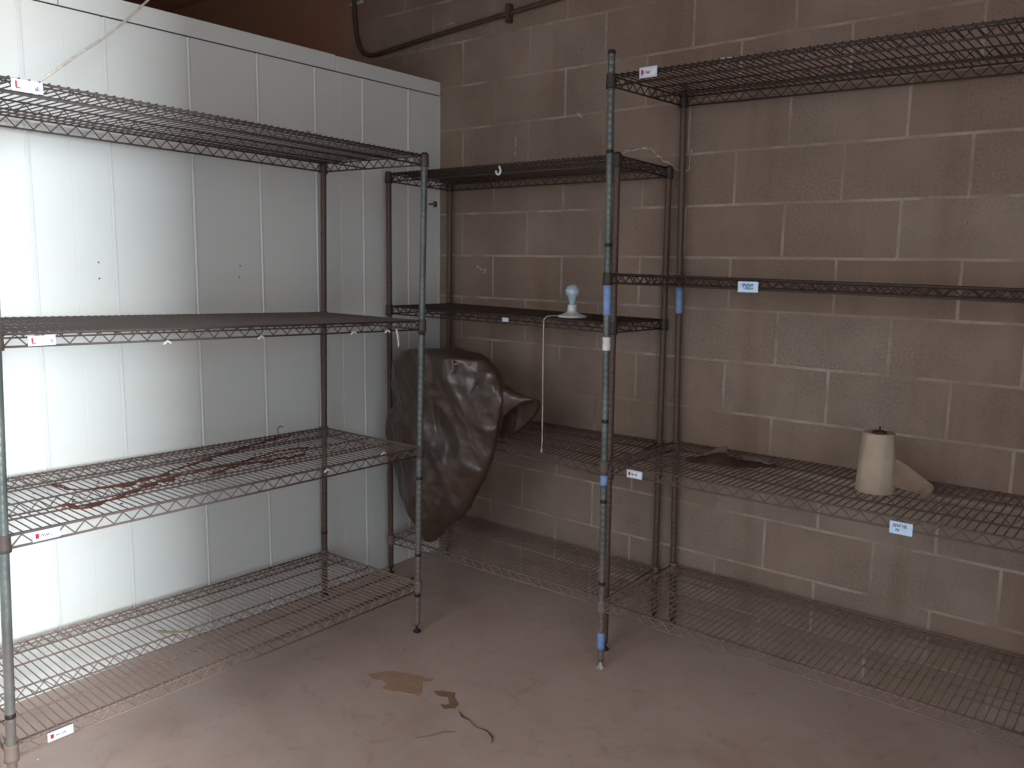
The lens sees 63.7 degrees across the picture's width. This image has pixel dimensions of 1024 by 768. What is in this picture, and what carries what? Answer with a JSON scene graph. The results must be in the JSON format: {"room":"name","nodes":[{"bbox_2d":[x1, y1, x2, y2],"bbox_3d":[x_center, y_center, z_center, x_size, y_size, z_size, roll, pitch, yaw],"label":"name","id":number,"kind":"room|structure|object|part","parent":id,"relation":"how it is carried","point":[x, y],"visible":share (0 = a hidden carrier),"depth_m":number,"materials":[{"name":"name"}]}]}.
{"room":"storage room","nodes":[
{"label":"storage room","id":0,"kind":"room"},
{"bbox_2d":[123,0,204,11],"bbox_3d":[-1.316,-1.957,1.625,7.070,0.100,5.140,8,11,38],"label":"ceiling","id":1,"kind":"structure","parent":0,"point":[164,5],"depth_m":5.35,"materials":[{"name":"brown wood"}]},
{"bbox_2d":[37,0,148,81],"bbox_3d":[-1.123,-1.481,2.827,0.036,1.188,1.573,2,8,6],"label":"cord","id":2,"kind":"object","parent":1,"relation":"hanging from","point":[146,1],"visible":0.91,"depth_m":2.34,"materials":[{"name":"white plastic"}]},
{"bbox_2d":[0,0,437,707],"bbox_3d":[-1.959,-0.025,2.404,0.102,2.331,4.886,8,11,38],"label":"wall","id":3,"kind":"structure","parent":0,"point":[89,227],"depth_m":3.18,"materials":[{"name":"white metal"}]},
{"bbox_2d":[39,0,57,4],"bbox_3d":[-2.503,-1.123,1.539,0.106,0.069,3.093,8,11,38],"label":"trim","id":4,"kind":"structure","parent":3,"relation":"attached to","point":[55,2],"depth_m":2.69,"materials":[{"name":"white metal"}]},
{"bbox_2d":[57,0,334,70],"bbox_3d":[-1.167,-1.341,3.172,0.106,0.066,1.142,8,11,38],"label":"trim","id":5,"kind":"structure","parent":3,"relation":"attached to","point":[116,9],"depth_m":3.09,"materials":[{"name":"white metal"}]},
{"bbox_2d":[33,0,436,95],"bbox_3d":[-1.942,-1.179,2.231,0.097,0.004,4.876,8,11,38],"label":"trim","id":6,"kind":"structure","parent":3,"relation":"on","point":[33,0],"depth_m":3.14,"materials":[{"name":"white metal"}]},
{"bbox_2d":[335,56,439,95],"bbox_3d":[-0.601,-1.432,3.864,0.106,0.063,0.651,8,11,38],"label":"trim","id":7,"kind":"structure","parent":3,"relation":"attached to","point":[343,65],"depth_m":3.80,"materials":[{"name":"white metal"}]},
{"bbox_2d":[0,548,1023,767],"bbox_3d":[-1.366,1.258,2.097,7.070,0.100,5.140,8,11,38],"label":"floor","id":8,"kind":"structure","parent":0,"point":[522,669],"depth_m":2.87,"materials":[{"name":"concrete"}]},
{"bbox_2d":[0,75,436,767],"bbox_3d":[-1.058,0.101,2.894,0.644,1.969,1.630,8,11,38],"label":"shelving unit","id":9,"kind":"object","parent":8,"relation":"on","point":[117,324],"depth_m":2.81,"materials":[{"name":"metal"}]},
{"bbox_3d":[-1.319,0.197,2.126,0.026,1.935,0.090,8,11,38],"label":"post","id":10,"kind":"part","parent":9,"relation":"part of","materials":[{"name":"metal"}]},
{"bbox_3d":[-1.116,0.273,2.993,0.220,0.019,1.027,6,10,31],"label":"dried mud strip","id":11,"kind":"part","parent":9,"relation":"part of","materials":[{"name":"brown soil"}]},
{"bbox_2d":[156,630,190,633],"bbox_3d":[-1.179,0.862,2.867,0.121,0.006,0.023,1,8,-2],"label":"paper scrap","id":12,"kind":"object","parent":9,"relation":"on","point":[157,631],"visible":1,"depth_m":2.87,"materials":[{"name":"beige paper"}]},
{"bbox_3d":[-1.061,0.307,2.768,0.130,0.016,0.920,6,10,32],"label":"dried mud strip","id":13,"kind":"part","parent":9,"relation":"part of","materials":[{"name":"brown soil"}]},
{"bbox_2d":[33,439,350,508],"bbox_3d":[-1.053,0.293,2.882,0.411,0.018,1.103,8,11,38],"label":"crumbs","id":14,"kind":"object","parent":9,"relation":"on","point":[308,439],"visible":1,"depth_m":2.84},
{"bbox_3d":[-1.093,0.872,2.987,0.605,0.072,1.530,8,11,38],"label":"shelf","id":15,"kind":"part","parent":9,"relation":"part of","materials":[{"name":"metal"}]},
{"bbox_3d":[-1.057,-0.203,2.853,0.605,0.080,1.518,8,11,38],"label":"shelf","id":16,"kind":"part","parent":9,"relation":"part of","materials":[{"name":"metal"}]},
{"bbox_3d":[-1.036,-0.831,2.775,0.605,0.076,1.511,8,11,38],"label":"shelf","id":17,"kind":"part","parent":9,"relation":"part of","materials":[{"name":"metal"}]},
{"bbox_3d":[-1.075,0.309,2.917,0.605,0.067,1.524,8,11,38],"label":"shelf","id":18,"kind":"part","parent":9,"relation":"part of","materials":[{"name":"metal"}]},
{"bbox_3d":[-0.935,0.274,3.030,0.076,0.011,0.509,5,9,24],"label":"dried mud strip","id":19,"kind":"part","parent":9,"relation":"part of","materials":[{"name":"brown soil"}]},
{"bbox_3d":[-0.832,-0.002,3.649,0.026,1.900,0.059,8,11,38],"label":"post","id":20,"kind":"part","parent":9,"relation":"part of","materials":[{"name":"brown metal"}]},
{"bbox_2d":[396,329,399,346],"bbox_3d":[-0.435,-0.175,3.147,0.004,0.072,0.022,8,11,38],"label":"tag","id":21,"kind":"object","parent":9,"relation":"hanging from","point":[397,333],"visible":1,"depth_m":3.15,"materials":[{"name":"white plastic"}]},
{"bbox_3d":[-0.365,0.056,3.294,0.026,1.902,0.069,8,11,38],"label":"post","id":22,"kind":"part","parent":9,"relation":"part of","materials":[{"name":"metal"}]},
{"bbox_3d":[-0.308,-0.700,3.209,0.033,0.023,0.024,1,8,2],"label":"knob","id":23,"kind":"part","parent":9,"relation":"part of","materials":[{"name":"metal"}]},
{"bbox_2d":[368,671,433,695],"bbox_3d":[-0.422,1.087,3.015,0.245,0.001,0.142,4,9,19],"label":"stain","id":24,"kind":"object","parent":8,"relation":"on","point":[395,681],"depth_m":3.02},
{"bbox_2d":[390,576,413,581],"bbox_3d":[-0.528,0.943,3.983,0.121,0.004,0.068,2,8,4],"label":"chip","id":25,"kind":"object","parent":8,"relation":"on","point":[410,577],"visible":0.55,"depth_m":3.98,"materials":[{"name":"grey"}]},
{"bbox_2d":[416,731,454,737],"bbox_3d":[-0.249,1.135,2.676,0.133,0.007,0.008,-2,9,-17],"label":"twig","id":26,"kind":"object","parent":8,"relation":"on","point":[442,731],"visible":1,"depth_m":2.68,"materials":[{"name":"brown wood"}]},
{"bbox_2d":[433,691,458,708],"bbox_3d":[-0.224,1.107,2.897,0.072,0.001,0.137,-2,9,-20],"label":"stain","id":27,"kind":"object","parent":8,"relation":"on","point":[453,703],"depth_m":2.90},
{"bbox_2d":[459,711,492,742],"bbox_3d":[-0.117,1.129,2.728,0.026,0.007,0.217,-5,10,-35],"label":"twig","id":28,"kind":"object","parent":8,"relation":"on","point":[459,711],"visible":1,"depth_m":2.71,"materials":[{"name":"wood"}]},
{"bbox_2d":[385,152,673,650],"bbox_3d":[0.023,0.022,3.678,1.282,1.928,0.417,8,11,38],"label":"shelving unit","id":29,"kind":"object","parent":8,"relation":"on","point":[450,177],"visible":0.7,"depth_m":3.53,"materials":[{"name":"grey metal"}]},
{"bbox_3d":[-0.580,-0.034,3.918,0.025,1.892,0.025,8,11,38],"label":"post","id":30,"kind":"part","parent":29,"relation":"part of","materials":[{"name":"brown metal"}]},
{"bbox_3d":[-0.322,-0.064,4.196,0.032,1.878,0.025,8,11,38],"label":"post","id":31,"kind":"part","parent":29,"relation":"part of","materials":[{"name":"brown metal"}]},
{"bbox_2d":[385,347,540,542],"bbox_3d":[-0.249,0.291,3.531,0.811,0.876,0.228,8,11,38],"label":"plastic bag","id":32,"kind":"object","parent":29,"relation":"hanging from","point":[469,406],"visible":0.84,"depth_m":3.44,"materials":[{"name":"black plastic"}]},
{"bbox_2d":[495,165,501,175],"bbox_3d":[-0.056,-0.870,3.359,0.032,0.040,0.008,8,11,38],"label":"hook","id":33,"kind":"object","parent":29,"relation":"attached to","point":[500,171],"visible":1,"depth_m":3.35,"materials":[{"name":"white plastic"}]},
{"bbox_3d":[0.009,0.784,3.787,1.252,0.084,0.396,8,11,38],"label":"shelf","id":34,"kind":"part","parent":29,"relation":"part of","materials":[{"name":"metal"}]},
{"bbox_3d":[0.022,-0.298,3.631,1.244,0.059,0.396,8,11,38],"label":"shelf","id":35,"kind":"part","parent":29,"relation":"part of","materials":[{"name":"black metal"}]},
{"bbox_3d":[0.030,-0.897,3.544,1.239,0.055,0.396,8,11,38],"label":"shelf","id":36,"kind":"part","parent":29,"relation":"part of","materials":[{"name":"black metal"}]},
{"bbox_2d":[541,284,586,451],"bbox_3d":[0.218,-0.060,3.320,0.134,0.678,0.158,8,11,38],"label":"lamp","id":37,"kind":"object","parent":29,"relation":"on","point":[572,291],"visible":1,"depth_m":3.28,"materials":[{"name":"ceramic"}]},
{"bbox_3d":[0.150,-0.001,3.339,0.089,0.554,0.021,-7,11,-42],"label":"pull cord","id":38,"kind":"part","parent":37,"relation":"part of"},
{"bbox_3d":[0.241,-0.356,3.286,0.057,0.082,0.057,8,11,38],"label":"bulb","id":39,"kind":"part","parent":37,"relation":"part of","materials":[{"name":"white glass"}]},
{"bbox_3d":[0.016,0.236,3.708,1.248,0.087,0.396,8,11,38],"label":"shelf","id":40,"kind":"part","parent":29,"relation":"part of","materials":[{"name":"metal"}]},
{"bbox_3d":[0.378,0.092,3.150,0.040,1.894,0.025,8,11,38],"label":"post","id":41,"kind":"part","parent":29,"relation":"part of","materials":[{"name":"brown metal"}]},
{"bbox_3d":[0.622,0.060,3.440,0.040,1.882,0.025,8,11,38],"label":"post","id":42,"kind":"part","parent":29,"relation":"part of","materials":[{"name":"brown metal"}]},
{"bbox_2d":[596,16,1023,749],"bbox_3d":[1.089,0.017,2.719,1.573,2.251,0.560,8,11,38],"label":"shelving unit","id":43,"kind":"object","parent":8,"relation":"on","point":[901,528],"visible":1,"depth_m":2.78,"materials":[{"name":"metal"}]},
{"bbox_3d":[0.340,-0.046,2.984,0.060,2.216,0.027,8,11,38],"label":"post","id":44,"kind":"part","parent":43,"relation":"part of","materials":[{"name":"metal"}]},
{"bbox_3d":[0.679,-0.088,3.380,0.077,2.195,0.025,8,11,38],"label":"post","id":45,"kind":"part","parent":43,"relation":"part of","materials":[{"name":"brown metal"}]},
{"bbox_2d":[717,56,734,68],"bbox_3d":[0.694,-1.048,2.674,0.045,0.016,0.142,2,8,9],"label":"folded paper","id":46,"kind":"object","parent":43,"relation":"on","point":[723,66],"visible":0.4,"depth_m":2.71,"materials":[{"name":"white paper"}]},
{"bbox_2d":[685,446,777,468],"bbox_3d":[0.801,0.268,3.017,0.325,0.044,0.177,3,9,13],"label":"scrap","id":47,"kind":"object","parent":43,"relation":"on","point":[717,457],"visible":1,"depth_m":2.99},
{"bbox_3d":[1.085,0.886,2.834,1.514,0.048,0.539,8,11,38],"label":"shelf","id":48,"kind":"part","parent":43,"relation":"part of","materials":[{"name":"metal"}]},
{"bbox_3d":[1.090,0.354,2.758,1.522,0.054,0.539,8,11,38],"label":"shelf","id":49,"kind":"part","parent":43,"relation":"part of","materials":[{"name":"metal"}]},
{"bbox_3d":[1.096,-0.311,2.664,1.534,0.067,0.539,8,11,38],"label":"shelf","id":50,"kind":"part","parent":43,"relation":"part of","materials":[{"name":"black metal"}]},
{"bbox_3d":[1.102,-0.992,2.568,1.544,0.070,0.539,8,11,38],"label":"shelf","id":51,"kind":"part","parent":43,"relation":"part of","materials":[{"name":"black metal"}]},
{"bbox_2d":[855,426,933,498],"bbox_3d":[1.218,0.245,2.627,0.222,0.213,0.127,8,11,38],"label":"paper towel roll","id":52,"kind":"object","parent":43,"relation":"on","point":[879,472],"visible":1,"depth_m":2.62,"materials":[{"name":"paper"}]},
{"bbox_2d":[170,0,1023,730],"bbox_3d":[0.239,-0.608,3.792,7.070,3.150,0.122,8,11,38],"label":"wall","id":53,"kind":"structure","parent":0,"point":[917,183],"depth_m":3.18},
{"bbox_2d":[437,96,439,547],"bbox_3d":[-0.416,-0.278,4.289,0.103,2.331,0.009,8,11,38],"label":"trim","id":54,"kind":"structure","parent":53,"relation":"attached to","point":[439,96],"depth_m":4.18,"materials":[{"name":"white metal"}]},
{"bbox_2d":[349,0,559,56],"bbox_3d":[0.545,-1.831,3.279,3.670,0.570,0.033,8,11,38],"label":"conduit pipe","id":55,"kind":"object","parent":53,"relation":"attached to","point":[509,12],"visible":1,"depth_m":3.99,"materials":[{"name":"grey metal"}]}
]}

